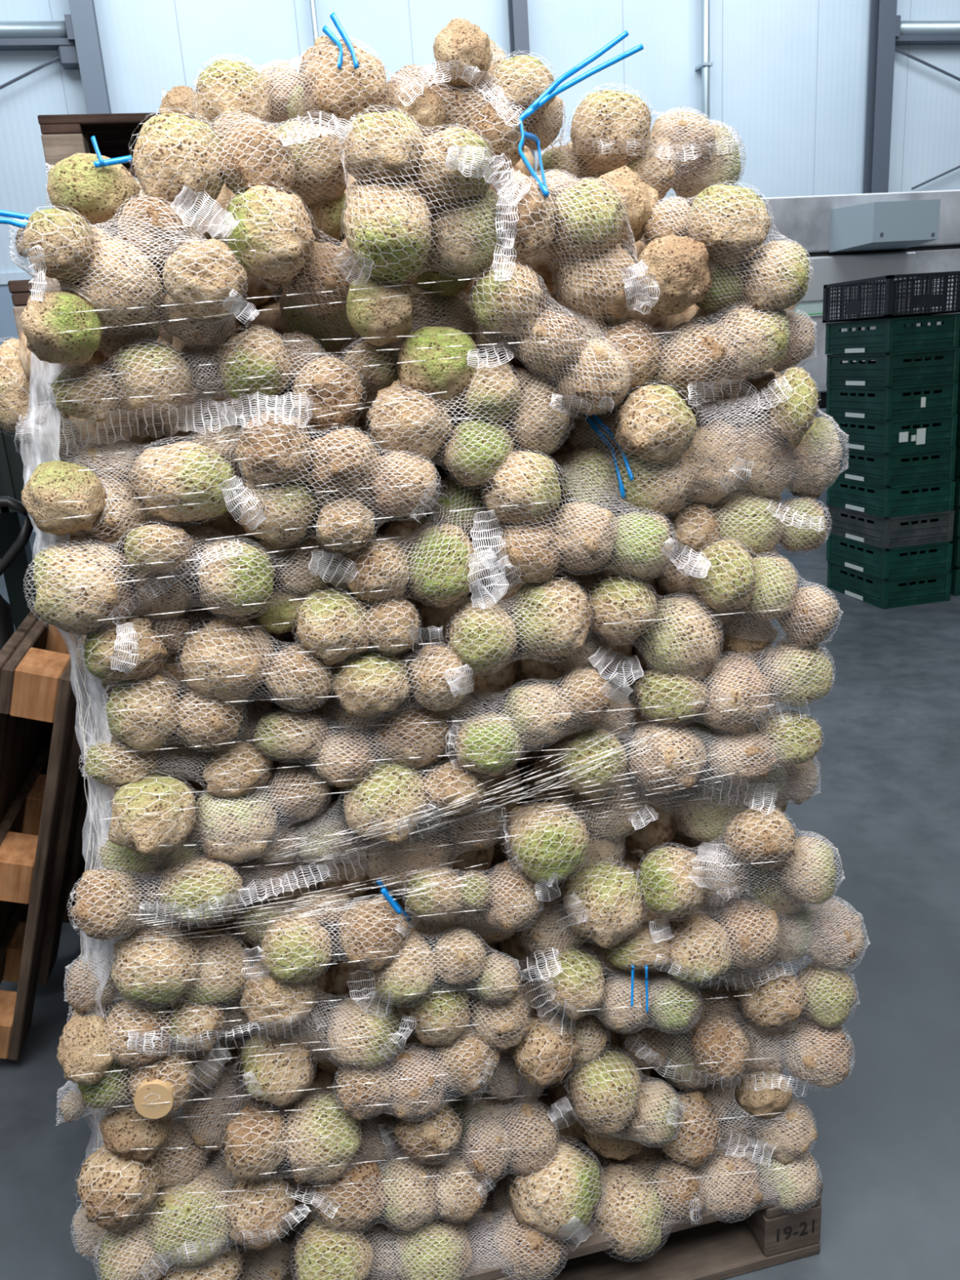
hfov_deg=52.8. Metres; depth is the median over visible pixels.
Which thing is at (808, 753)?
celeriac
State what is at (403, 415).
celeriac
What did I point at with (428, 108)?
celeriac
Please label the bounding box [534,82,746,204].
mesh bag
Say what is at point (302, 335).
celeriac
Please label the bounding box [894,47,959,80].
rod
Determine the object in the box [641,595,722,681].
celeriac
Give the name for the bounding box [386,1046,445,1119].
celeriac
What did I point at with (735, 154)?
celeriac
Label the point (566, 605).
celeriac
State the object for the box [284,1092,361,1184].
celeriac
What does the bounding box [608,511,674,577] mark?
celeriac
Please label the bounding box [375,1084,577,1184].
mesh bag
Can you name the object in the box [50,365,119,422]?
celeriac
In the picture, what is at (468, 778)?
celeriac
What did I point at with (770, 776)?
celeriac
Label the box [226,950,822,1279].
wooden pallet
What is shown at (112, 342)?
celeriac
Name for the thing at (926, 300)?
plastic crate
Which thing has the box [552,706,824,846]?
mesh bag
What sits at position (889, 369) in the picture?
plastic crate
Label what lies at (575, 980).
celeriac
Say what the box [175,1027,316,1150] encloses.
mesh bag
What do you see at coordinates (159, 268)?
celeriac
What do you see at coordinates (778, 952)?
celeriac
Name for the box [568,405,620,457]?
celeriac
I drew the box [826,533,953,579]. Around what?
plastic crate
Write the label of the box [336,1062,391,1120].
celeriac
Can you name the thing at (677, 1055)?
celeriac
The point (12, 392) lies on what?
celeriac
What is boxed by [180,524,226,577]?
celeriac
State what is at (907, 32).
wall rail
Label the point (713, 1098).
celeriac
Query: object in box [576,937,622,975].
celeriac
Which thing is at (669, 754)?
celeriac
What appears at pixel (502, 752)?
celeriac
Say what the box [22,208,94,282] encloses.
celeriac
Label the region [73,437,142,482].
celeriac
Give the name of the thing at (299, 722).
celeriac
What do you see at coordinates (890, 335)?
plastic crate
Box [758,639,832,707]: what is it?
celeriac
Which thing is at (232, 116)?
celeriac
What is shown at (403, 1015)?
mesh bag
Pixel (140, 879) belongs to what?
celeriac
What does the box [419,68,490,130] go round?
celeriac
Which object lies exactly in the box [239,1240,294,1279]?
celeriac
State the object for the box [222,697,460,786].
mesh bag
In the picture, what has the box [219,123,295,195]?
celeriac
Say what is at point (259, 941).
celeriac
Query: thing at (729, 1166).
celeriac
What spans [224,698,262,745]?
celeriac
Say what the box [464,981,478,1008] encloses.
celeriac
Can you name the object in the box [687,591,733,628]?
celeriac
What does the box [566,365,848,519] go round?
mesh bag
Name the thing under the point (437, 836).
celeriac
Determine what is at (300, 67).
celeriac
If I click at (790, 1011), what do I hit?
celeriac
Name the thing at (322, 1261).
celeriac
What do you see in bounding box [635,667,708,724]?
celeriac
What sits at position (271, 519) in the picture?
celeriac
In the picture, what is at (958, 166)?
rod
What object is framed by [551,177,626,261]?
celeriac
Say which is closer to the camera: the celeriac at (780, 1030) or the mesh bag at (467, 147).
the mesh bag at (467, 147)
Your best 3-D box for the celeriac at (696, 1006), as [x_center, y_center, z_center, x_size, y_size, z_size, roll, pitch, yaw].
[0.287,0.543,1.444,0.081,0.093,0.084,-2,16,6]
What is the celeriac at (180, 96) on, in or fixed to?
in the mesh bag
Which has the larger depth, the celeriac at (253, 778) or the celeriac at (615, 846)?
the celeriac at (615, 846)
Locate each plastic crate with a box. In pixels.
[822,271,959,323]
[825,312,959,354]
[826,347,959,386]
[826,381,959,420]
[826,413,958,453]
[826,477,955,517]
[826,504,955,549]
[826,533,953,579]
[826,560,952,608]
[836,446,956,485]
[902,411,959,444]
[903,321,959,346]
[905,346,959,379]
[922,475,959,506]
[933,379,959,412]
[950,564,959,595]
[951,535,959,566]
[952,505,959,537]
[954,443,959,475]
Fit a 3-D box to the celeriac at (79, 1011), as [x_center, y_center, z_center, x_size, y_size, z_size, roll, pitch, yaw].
[-0.519,0.459,1.295,0.063,0.075,0.066,2,17,18]
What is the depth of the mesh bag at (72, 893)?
1.22 m
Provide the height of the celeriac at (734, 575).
0.101 m
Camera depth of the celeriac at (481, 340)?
1.16 m
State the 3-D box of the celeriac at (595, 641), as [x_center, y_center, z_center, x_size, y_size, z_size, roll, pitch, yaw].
[0.131,0.018,1.317,0.076,0.073,0.068,2,17,19]
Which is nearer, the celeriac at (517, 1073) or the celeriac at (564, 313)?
the celeriac at (564, 313)
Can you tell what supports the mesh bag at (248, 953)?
on the mesh bag at (162, 1042)
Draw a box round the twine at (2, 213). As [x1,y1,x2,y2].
[0,209,31,220]
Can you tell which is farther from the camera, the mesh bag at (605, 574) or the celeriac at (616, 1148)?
the celeriac at (616, 1148)
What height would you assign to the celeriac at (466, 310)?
0.077 m
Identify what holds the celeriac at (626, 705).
in the mesh bag at (555, 680)
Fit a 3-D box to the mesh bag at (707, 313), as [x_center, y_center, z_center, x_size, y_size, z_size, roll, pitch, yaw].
[0.295,-0.361,1.224,0.317,0.141,0.177,-6,17,-7]
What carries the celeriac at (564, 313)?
in the mesh bag at (605, 411)
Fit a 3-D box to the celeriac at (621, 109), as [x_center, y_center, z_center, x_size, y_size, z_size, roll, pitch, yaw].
[0.180,-0.696,1.324,0.111,0.100,0.102,-5,16,-2]
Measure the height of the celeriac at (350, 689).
0.080 m
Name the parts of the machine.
leg, plate, tank panel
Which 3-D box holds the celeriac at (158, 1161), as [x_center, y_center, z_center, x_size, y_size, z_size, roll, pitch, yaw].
[-0.446,0.744,1.392,0.102,0.098,0.088,-10,17,-19]
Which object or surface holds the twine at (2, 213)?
attached to the mesh bag at (238, 301)
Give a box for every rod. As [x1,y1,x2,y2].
[0,56,59,89]
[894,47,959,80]
[911,165,959,190]
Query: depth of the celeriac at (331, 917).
1.32 m
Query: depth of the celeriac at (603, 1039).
1.43 m
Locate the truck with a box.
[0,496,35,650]
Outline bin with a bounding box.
[0,426,59,630]
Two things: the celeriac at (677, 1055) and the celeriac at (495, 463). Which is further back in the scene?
the celeriac at (677, 1055)
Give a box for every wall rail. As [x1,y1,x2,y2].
[0,14,75,50]
[895,15,959,44]
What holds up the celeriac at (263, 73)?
in the mesh bag at (327, 32)
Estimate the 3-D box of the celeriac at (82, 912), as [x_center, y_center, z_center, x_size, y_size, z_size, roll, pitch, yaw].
[-0.469,0.332,1.215,0.085,0.091,0.090,11,22,42]
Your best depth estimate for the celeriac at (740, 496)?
1.28 m
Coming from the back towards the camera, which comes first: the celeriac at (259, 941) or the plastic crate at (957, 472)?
the plastic crate at (957, 472)
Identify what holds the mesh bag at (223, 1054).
on the mesh bag at (234, 1064)
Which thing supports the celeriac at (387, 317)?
in the mesh bag at (348, 347)
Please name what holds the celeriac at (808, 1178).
in the mesh bag at (691, 1200)
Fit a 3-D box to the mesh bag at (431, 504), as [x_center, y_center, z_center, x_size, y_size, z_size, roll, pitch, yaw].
[-0.155,-0.187,1.133,0.263,0.177,0.113,-7,17,-11]
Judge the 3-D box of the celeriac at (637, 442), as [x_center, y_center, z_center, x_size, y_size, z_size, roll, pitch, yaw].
[0.215,-0.266,1.191,0.098,0.095,0.095,-5,16,-5]
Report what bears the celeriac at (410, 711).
in the mesh bag at (264, 708)
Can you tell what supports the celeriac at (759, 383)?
in the mesh bag at (707, 313)
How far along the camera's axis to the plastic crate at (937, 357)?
5.17 m
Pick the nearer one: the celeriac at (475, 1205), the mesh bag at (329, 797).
the mesh bag at (329, 797)
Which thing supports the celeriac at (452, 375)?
in the mesh bag at (348, 347)
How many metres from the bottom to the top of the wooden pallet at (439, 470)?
0.149 m
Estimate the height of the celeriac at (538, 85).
0.072 m
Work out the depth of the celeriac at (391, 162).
1.00 m
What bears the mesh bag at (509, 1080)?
on the mesh bag at (566, 1098)
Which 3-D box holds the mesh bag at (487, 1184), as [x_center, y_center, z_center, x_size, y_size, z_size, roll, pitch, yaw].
[-0.117,0.828,1.432,0.320,0.177,0.114,-8,17,-13]
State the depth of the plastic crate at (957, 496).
5.19 m
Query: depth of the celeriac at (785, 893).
1.44 m
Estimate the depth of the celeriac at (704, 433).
1.24 m
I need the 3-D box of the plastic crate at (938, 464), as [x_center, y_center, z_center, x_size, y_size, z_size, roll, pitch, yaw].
[2.219,-0.970,5.256,0.408,0.164,0.555,-7,17,-11]
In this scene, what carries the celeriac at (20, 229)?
in the mesh bag at (238, 301)
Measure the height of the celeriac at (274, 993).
0.098 m
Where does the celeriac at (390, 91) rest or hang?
in the mesh bag at (327, 32)
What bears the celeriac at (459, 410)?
in the mesh bag at (597, 420)
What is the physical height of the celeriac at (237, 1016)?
0.076 m
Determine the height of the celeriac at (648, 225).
0.067 m
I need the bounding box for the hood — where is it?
[662,189,959,253]
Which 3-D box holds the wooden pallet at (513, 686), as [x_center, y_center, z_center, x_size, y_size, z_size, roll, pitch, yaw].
[-0.386,0.111,2.483,1.000,0.149,0.800,-7,17,-11]
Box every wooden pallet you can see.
[0,607,96,1060]
[7,279,35,339]
[37,112,159,177]
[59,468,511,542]
[72,445,449,483]
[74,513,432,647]
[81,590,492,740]
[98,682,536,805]
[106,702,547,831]
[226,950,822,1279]
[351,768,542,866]
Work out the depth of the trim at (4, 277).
9.40 m
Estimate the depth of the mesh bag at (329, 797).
1.22 m
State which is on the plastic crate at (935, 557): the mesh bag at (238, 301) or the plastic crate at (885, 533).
the plastic crate at (885, 533)
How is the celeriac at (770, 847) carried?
in the mesh bag at (638, 872)
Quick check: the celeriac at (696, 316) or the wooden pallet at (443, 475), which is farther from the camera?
the wooden pallet at (443, 475)
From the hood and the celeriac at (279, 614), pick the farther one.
the hood
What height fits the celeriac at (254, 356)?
0.086 m
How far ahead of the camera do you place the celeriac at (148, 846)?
1.16 m
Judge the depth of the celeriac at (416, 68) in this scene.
1.27 m
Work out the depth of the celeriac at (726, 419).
1.30 m
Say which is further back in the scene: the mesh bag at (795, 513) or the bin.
the bin
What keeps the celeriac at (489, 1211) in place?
in the mesh bag at (494, 1213)
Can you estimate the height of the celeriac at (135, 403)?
0.082 m
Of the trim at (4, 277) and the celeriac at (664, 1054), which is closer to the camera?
the celeriac at (664, 1054)
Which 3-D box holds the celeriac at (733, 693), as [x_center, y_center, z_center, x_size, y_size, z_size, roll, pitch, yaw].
[0.349,0.073,1.336,0.103,0.109,0.111,3,18,22]
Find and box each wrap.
[20,222,792,1217]
[40,722,109,932]
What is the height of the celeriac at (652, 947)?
0.072 m
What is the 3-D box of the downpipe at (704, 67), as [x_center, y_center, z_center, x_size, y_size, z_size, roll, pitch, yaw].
[2.389,-5.873,10.301,0.119,8.000,0.200,-7,17,-11]
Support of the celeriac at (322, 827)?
in the mesh bag at (339, 798)
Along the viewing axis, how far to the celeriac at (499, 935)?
1.39 m
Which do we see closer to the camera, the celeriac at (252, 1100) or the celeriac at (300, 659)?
the celeriac at (300, 659)
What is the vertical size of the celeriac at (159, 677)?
0.099 m
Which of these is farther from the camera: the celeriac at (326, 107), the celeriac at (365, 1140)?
the celeriac at (365, 1140)
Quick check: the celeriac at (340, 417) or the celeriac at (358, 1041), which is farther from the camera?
the celeriac at (358, 1041)
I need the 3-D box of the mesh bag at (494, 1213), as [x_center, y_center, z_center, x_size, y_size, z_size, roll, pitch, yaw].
[-0.060,0.922,1.472,0.442,0.223,0.169,-7,17,-9]
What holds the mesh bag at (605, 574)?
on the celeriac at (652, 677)
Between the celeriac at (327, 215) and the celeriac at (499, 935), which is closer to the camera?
the celeriac at (327, 215)
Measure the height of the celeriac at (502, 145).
0.080 m
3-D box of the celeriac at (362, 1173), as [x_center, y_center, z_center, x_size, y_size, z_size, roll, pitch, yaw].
[-0.187,0.803,1.408,0.109,0.114,0.102,5,19,29]
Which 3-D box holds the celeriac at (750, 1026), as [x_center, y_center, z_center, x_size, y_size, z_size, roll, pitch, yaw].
[0.454,0.671,1.583,0.095,0.097,0.098,-3,16,2]
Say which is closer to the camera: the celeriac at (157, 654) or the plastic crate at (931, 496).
the celeriac at (157, 654)
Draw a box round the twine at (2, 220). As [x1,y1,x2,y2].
[0,217,27,228]
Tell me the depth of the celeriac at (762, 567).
1.27 m
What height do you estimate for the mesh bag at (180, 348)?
0.134 m
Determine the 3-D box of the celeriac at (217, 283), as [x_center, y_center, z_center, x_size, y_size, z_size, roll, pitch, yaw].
[-0.293,-0.386,1.034,0.082,0.081,0.080,4,18,25]
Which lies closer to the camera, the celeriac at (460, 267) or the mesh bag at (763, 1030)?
the celeriac at (460, 267)
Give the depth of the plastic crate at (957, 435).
5.11 m
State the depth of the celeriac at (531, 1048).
1.39 m
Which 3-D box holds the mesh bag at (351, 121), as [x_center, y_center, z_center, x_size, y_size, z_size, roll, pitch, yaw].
[-0.030,-0.492,1.079,0.260,0.183,0.138,-15,20,-33]
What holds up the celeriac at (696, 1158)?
in the mesh bag at (814, 1119)
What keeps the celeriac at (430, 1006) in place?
in the mesh bag at (526, 1003)
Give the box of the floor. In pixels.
[0,488,959,1279]
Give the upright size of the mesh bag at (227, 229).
0.182 m
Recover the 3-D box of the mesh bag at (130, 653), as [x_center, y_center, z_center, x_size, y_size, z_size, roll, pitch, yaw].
[-0.398,0.005,1.167,0.166,0.086,0.109,-18,21,-39]
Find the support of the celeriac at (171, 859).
in the mesh bag at (329, 797)
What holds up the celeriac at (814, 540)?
in the mesh bag at (795, 513)
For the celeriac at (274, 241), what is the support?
in the mesh bag at (227, 229)
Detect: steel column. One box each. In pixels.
[68,0,111,114]
[507,0,535,177]
[862,0,897,193]
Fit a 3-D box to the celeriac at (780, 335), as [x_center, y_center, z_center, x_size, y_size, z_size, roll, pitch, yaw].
[0.335,-0.380,1.219,0.107,0.091,0.094,0,17,13]
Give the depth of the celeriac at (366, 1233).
1.47 m
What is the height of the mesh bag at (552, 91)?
0.235 m
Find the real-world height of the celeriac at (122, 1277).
0.096 m
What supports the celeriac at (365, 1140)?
in the mesh bag at (388, 1115)
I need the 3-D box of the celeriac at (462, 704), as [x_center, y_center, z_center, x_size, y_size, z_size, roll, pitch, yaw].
[-0.042,0.086,1.310,0.084,0.072,0.068,-6,17,-8]
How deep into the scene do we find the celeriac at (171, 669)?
1.21 m
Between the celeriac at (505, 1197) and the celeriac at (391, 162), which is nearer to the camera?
the celeriac at (391, 162)
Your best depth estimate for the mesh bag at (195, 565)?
1.10 m
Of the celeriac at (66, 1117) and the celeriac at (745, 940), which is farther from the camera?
the celeriac at (745, 940)
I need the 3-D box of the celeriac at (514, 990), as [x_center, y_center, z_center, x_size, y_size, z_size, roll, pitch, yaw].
[0.023,0.474,1.358,0.068,0.066,0.066,-2,17,8]
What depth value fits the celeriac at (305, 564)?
1.18 m
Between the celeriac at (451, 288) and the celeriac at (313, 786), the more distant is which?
the celeriac at (313, 786)
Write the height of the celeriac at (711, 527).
0.072 m
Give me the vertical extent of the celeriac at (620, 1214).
0.132 m
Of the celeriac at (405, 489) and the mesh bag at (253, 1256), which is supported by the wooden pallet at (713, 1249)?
the mesh bag at (253, 1256)
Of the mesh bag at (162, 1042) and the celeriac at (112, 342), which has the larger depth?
the mesh bag at (162, 1042)
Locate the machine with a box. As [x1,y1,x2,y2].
[662,189,959,520]
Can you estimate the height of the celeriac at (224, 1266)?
0.088 m
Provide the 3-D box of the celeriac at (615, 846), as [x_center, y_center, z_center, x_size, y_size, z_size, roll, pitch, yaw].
[0.165,0.311,1.433,0.098,0.088,0.092,-2,17,7]
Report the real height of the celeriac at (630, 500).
0.100 m
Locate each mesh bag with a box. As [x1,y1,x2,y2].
[0,336,68,437]
[8,193,259,359]
[13,324,367,457]
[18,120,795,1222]
[19,421,266,546]
[22,520,333,636]
[44,135,143,235]
[55,1041,234,1125]
[63,922,270,1012]
[66,850,371,944]
[66,994,326,1068]
[70,1118,208,1262]
[75,607,196,685]
[78,734,273,799]
[93,1158,311,1279]
[94,759,332,879]
[99,670,248,753]
[99,1107,183,1140]
[128,106,353,217]
[158,1237,295,1279]
[170,181,373,352]
[174,606,336,712]
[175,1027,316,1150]
[191,12,418,134]
[204,1089,405,1186]
[220,961,416,1075]
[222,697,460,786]
[235,408,448,555]
[235,878,419,985]
[255,758,505,897]
[285,1151,496,1235]
[289,1203,592,1279]
[291,586,444,664]
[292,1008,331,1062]
[308,475,522,608]
[328,643,475,735]
[332,1023,526,1120]
[338,104,519,287]
[340,284,513,392]
[346,927,563,1017]
[364,357,634,498]
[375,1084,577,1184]
[391,30,643,197]
[401,860,560,944]
[404,977,530,1051]
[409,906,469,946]
[444,145,651,321]
[444,548,606,675]
[444,666,636,777]
[468,260,633,417]
[480,445,711,585]
[489,1134,607,1240]
[494,780,657,883]
[508,1009,610,1103]
[516,857,648,959]
[521,945,702,1035]
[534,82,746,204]
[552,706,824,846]
[563,1043,688,1147]
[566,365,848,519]
[566,568,724,687]
[578,917,674,977]
[590,1140,822,1262]
[601,299,817,408]
[617,981,855,1096]
[628,180,813,316]
[631,635,835,734]
[635,801,844,921]
[653,895,870,990]
[654,537,843,648]
[657,1077,817,1169]
[665,488,831,559]
[737,959,860,1031]
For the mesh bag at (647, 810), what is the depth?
1.34 m
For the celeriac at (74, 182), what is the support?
in the mesh bag at (100, 163)
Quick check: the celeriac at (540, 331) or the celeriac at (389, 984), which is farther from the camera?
the celeriac at (389, 984)
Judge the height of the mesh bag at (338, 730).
0.136 m
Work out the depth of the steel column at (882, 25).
10.66 m
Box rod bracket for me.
[57,44,79,68]
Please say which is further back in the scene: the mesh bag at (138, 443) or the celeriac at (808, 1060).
the celeriac at (808, 1060)
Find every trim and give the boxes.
[0,271,33,284]
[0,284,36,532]
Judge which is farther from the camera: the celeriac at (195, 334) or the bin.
the bin
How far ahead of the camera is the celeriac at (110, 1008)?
1.30 m
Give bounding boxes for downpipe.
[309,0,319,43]
[694,0,713,124]
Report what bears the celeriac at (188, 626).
in the mesh bag at (213, 617)
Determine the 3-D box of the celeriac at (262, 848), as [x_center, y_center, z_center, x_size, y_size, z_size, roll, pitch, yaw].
[-0.320,0.239,1.265,0.105,0.107,0.102,-9,17,-17]
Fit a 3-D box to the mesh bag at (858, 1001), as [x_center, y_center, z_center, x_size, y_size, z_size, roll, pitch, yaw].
[0.502,0.553,1.510,0.206,0.115,0.107,-7,17,-11]
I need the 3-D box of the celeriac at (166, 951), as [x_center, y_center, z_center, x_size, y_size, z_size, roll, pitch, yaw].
[-0.419,0.419,1.260,0.112,0.105,0.107,-5,16,-2]
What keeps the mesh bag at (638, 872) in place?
on the mesh bag at (763, 969)
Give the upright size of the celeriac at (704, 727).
0.066 m
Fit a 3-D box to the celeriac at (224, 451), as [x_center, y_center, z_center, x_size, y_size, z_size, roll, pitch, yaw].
[-0.310,-0.229,1.157,0.077,0.058,0.066,-19,22,-41]
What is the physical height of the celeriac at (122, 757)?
0.067 m
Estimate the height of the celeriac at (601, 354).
0.087 m
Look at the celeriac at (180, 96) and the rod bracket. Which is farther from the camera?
the rod bracket
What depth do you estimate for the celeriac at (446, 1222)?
1.41 m
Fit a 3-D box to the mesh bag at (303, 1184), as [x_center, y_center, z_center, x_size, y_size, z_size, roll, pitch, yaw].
[-0.396,0.848,1.396,0.302,0.178,0.178,-7,17,-11]
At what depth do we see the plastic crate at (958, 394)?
5.08 m
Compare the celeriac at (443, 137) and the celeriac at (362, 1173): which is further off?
the celeriac at (362, 1173)
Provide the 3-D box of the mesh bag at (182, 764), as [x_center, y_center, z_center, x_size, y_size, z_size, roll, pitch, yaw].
[-0.389,0.159,1.246,0.241,0.112,0.127,-7,17,-11]
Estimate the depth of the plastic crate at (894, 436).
4.97 m
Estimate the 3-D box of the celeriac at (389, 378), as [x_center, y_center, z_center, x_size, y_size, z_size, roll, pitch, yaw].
[-0.134,-0.336,1.181,0.075,0.059,0.070,4,18,26]
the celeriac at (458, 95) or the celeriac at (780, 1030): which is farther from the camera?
the celeriac at (780, 1030)
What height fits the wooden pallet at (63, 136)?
0.150 m
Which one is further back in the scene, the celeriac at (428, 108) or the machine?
the machine
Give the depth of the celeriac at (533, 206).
1.08 m
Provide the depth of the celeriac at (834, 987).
1.48 m
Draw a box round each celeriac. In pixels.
[0,338,56,431]
[15,227,27,257]
[19,290,103,364]
[19,406,79,456]
[21,460,104,536]
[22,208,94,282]
[22,445,75,470]
[33,540,135,635]
[47,152,141,230]
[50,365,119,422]
[57,227,162,329]
[57,1013,114,1085]
[59,1090,86,1122]
[66,953,116,1013]
[69,869,142,940]
[71,1000,112,1018]
[72,1206,143,1259]
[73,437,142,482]
[75,1144,161,1231]
[77,1060,130,1109]
[80,477,150,549]
[83,617,168,680]
[84,736,160,786]
[97,312,159,355]
[98,1217,165,1279]
[99,835,167,877]
[99,1097,171,1161]
[103,181,145,237]
[106,670,180,751]
[106,999,173,1068]
[107,774,195,855]
[111,920,200,1004]
[113,342,194,416]
[115,234,167,294]
[117,195,201,266]
[124,524,194,573]
[128,440,237,522]
[128,1042,195,1119]
[129,568,192,622]
[132,112,224,218]
[136,872,165,918]
[142,1166,234,1266]
[151,613,197,653]
[153,842,206,876]
[153,1120,204,1189]
[155,737,210,776]
[156,293,235,344]
[157,854,242,923]
[158,84,197,119]
[158,655,191,698]
[159,1244,243,1279]
[162,238,246,319]
[168,995,225,1051]
[170,1113,183,1123]
[174,688,243,748]
[177,607,220,654]
[179,616,274,703]
[180,342,222,391]
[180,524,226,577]
[182,1044,222,1092]
[182,1071,247,1150]
[183,929,250,1004]
[188,423,243,469]
[194,786,277,862]
[195,59,271,129]
[195,384,254,426]
[195,539,274,617]
[202,741,271,797]
[204,1146,239,1185]
[212,112,262,141]
[217,324,292,402]
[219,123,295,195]
[219,992,250,1035]
[222,1102,288,1180]
[224,185,315,282]
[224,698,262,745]
[225,1170,295,1250]
[235,412,312,485]
[238,478,319,545]
[238,902,293,944]
[239,960,315,1035]
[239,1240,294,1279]
[240,1030,313,1106]
[241,857,294,893]
[242,1087,263,1105]
[250,589,303,634]
[253,708,333,759]
[257,824,300,862]
[259,62,301,123]
[260,909,332,982]
[263,643,333,708]
[263,761,329,818]
[273,1159,302,1195]
[274,542,332,595]
[275,120,347,204]
[279,284,355,348]
[280,330,326,385]
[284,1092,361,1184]
[286,84,323,126]
[288,241,358,315]
[292,355,364,435]
[292,814,353,863]
[293,690,337,729]
[293,890,350,926]
[293,1217,373,1279]
[296,588,369,666]
[299,47,312,76]
[300,35,386,136]
[303,191,346,244]
[309,428,380,496]
[310,730,377,787]
[311,1154,388,1231]
[315,495,374,551]
[324,994,400,1070]
[329,695,382,736]
[332,648,410,717]
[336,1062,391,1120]
[338,897,408,970]
[341,536,409,603]
[342,340,399,390]
[343,110,425,184]
[343,177,431,284]
[343,760,428,844]
[346,275,413,346]
[354,1112,395,1160]
[361,1215,399,1271]
[365,380,453,461]
[366,450,436,517]
[366,597,419,653]
[368,691,451,767]
[368,822,450,892]
[368,927,436,1004]
[375,1138,405,1170]
[382,78,415,112]
[382,1155,437,1231]
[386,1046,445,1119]
[391,64,427,86]
[393,1213,472,1279]
[394,1098,462,1161]
[396,326,480,412]
[397,86,445,138]
[405,866,464,921]
[406,523,483,607]
[406,976,471,1045]
[408,259,474,296]
[408,287,435,333]
[408,295,479,339]
[408,644,472,711]
[412,126,492,204]
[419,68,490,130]
[422,761,486,815]
[426,188,502,275]
[431,476,488,539]
[432,17,493,88]
[432,928,486,986]
[434,1025,500,1094]
[435,1154,488,1221]
[440,417,513,486]
[444,690,479,728]
[447,800,502,849]
[448,406,468,427]
[448,595,516,671]
[452,711,524,776]
[453,1084,510,1133]
[458,358,521,424]
[459,1116,511,1182]
[460,870,493,911]
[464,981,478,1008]
[465,907,515,943]
[466,101,525,173]
[470,992,530,1049]
[471,262,546,338]
[472,952,521,1001]
[473,1210,493,1220]
[476,324,519,358]
[481,450,561,524]
[484,860,542,930]
[486,54,555,122]
[487,39,506,75]
[487,1047,523,1098]
[493,1172,513,1215]
[493,1203,564,1279]
[497,177,555,259]
[497,519,562,583]
[501,683,572,746]
[502,369,572,453]
[502,1101,557,1174]
[506,798,589,882]
[506,1078,542,1105]
[509,1139,601,1237]
[511,576,592,657]
[511,1014,581,1088]
[517,311,587,377]
[520,900,583,963]
[524,95,563,150]
[537,145,585,181]
[537,170,577,203]
[541,947,605,1020]
[547,631,604,676]
[550,501,617,569]
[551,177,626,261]
[553,307,612,340]
[553,339,631,414]
[556,243,638,319]
[556,728,627,801]
[557,447,617,509]
[559,668,611,725]
[561,1013,608,1065]
[562,861,644,948]
[565,142,604,178]
[566,570,608,595]
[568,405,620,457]
[568,1048,641,1135]
[569,89,651,173]
[570,829,624,875]
[573,773,647,837]
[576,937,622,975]
[583,1124,643,1160]
[584,686,635,737]
[586,574,657,644]
[591,1161,665,1257]
[597,165,658,248]
[597,973,652,1031]
[603,134,680,204]
[604,317,662,391]
[604,922,671,969]
[604,1142,663,1174]
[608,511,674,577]
[613,384,697,463]
[616,451,695,515]
[619,1017,671,1067]
[626,720,706,795]
[626,1080,679,1144]
[627,377,658,394]
[634,234,712,315]
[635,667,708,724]
[639,846,706,919]
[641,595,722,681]
[643,198,690,244]
[648,971,700,1031]
[650,110,715,173]
[651,1157,706,1219]
[653,321,737,398]
[656,551,696,595]
[659,1031,711,1088]
[660,1090,722,1168]
[664,913,733,982]
[666,502,719,556]
[671,123,741,207]
[674,790,746,843]
[680,981,738,1037]
[682,716,719,750]
[683,417,748,503]
[683,1078,741,1122]
[685,183,770,268]
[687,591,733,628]
[688,1013,750,1081]
[689,308,727,324]
[690,539,755,612]
[693,1144,763,1216]
[695,256,747,312]
[697,653,772,733]
[698,847,751,906]
[706,728,777,786]
[708,894,746,920]
[711,302,791,375]
[711,490,785,555]
[717,390,770,430]
[717,644,773,666]
[718,897,781,968]
[718,1106,757,1151]
[719,608,777,663]
[719,962,767,988]
[723,805,795,871]
[726,764,787,799]
[736,1070,793,1119]
[737,420,805,497]
[737,1017,785,1075]
[739,964,808,1028]
[740,371,776,413]
[741,240,809,310]
[742,555,798,621]
[744,864,805,918]
[747,244,763,257]
[751,710,822,766]
[753,1097,817,1164]
[757,1151,817,1209]
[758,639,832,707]
[768,367,818,448]
[772,312,814,372]
[772,905,813,963]
[773,835,836,904]
[777,586,838,648]
[777,760,817,804]
[777,1025,786,1034]
[779,497,826,551]
[781,1013,852,1088]
[786,416,841,499]
[795,960,856,1027]
[807,897,864,968]
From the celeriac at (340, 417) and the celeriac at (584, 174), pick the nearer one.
the celeriac at (340, 417)
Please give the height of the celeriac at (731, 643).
0.080 m
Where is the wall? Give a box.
[0,0,959,273]
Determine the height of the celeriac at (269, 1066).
0.106 m
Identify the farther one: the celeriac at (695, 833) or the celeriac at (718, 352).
the celeriac at (695, 833)
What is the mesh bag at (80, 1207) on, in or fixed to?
on the mesh bag at (303, 1184)

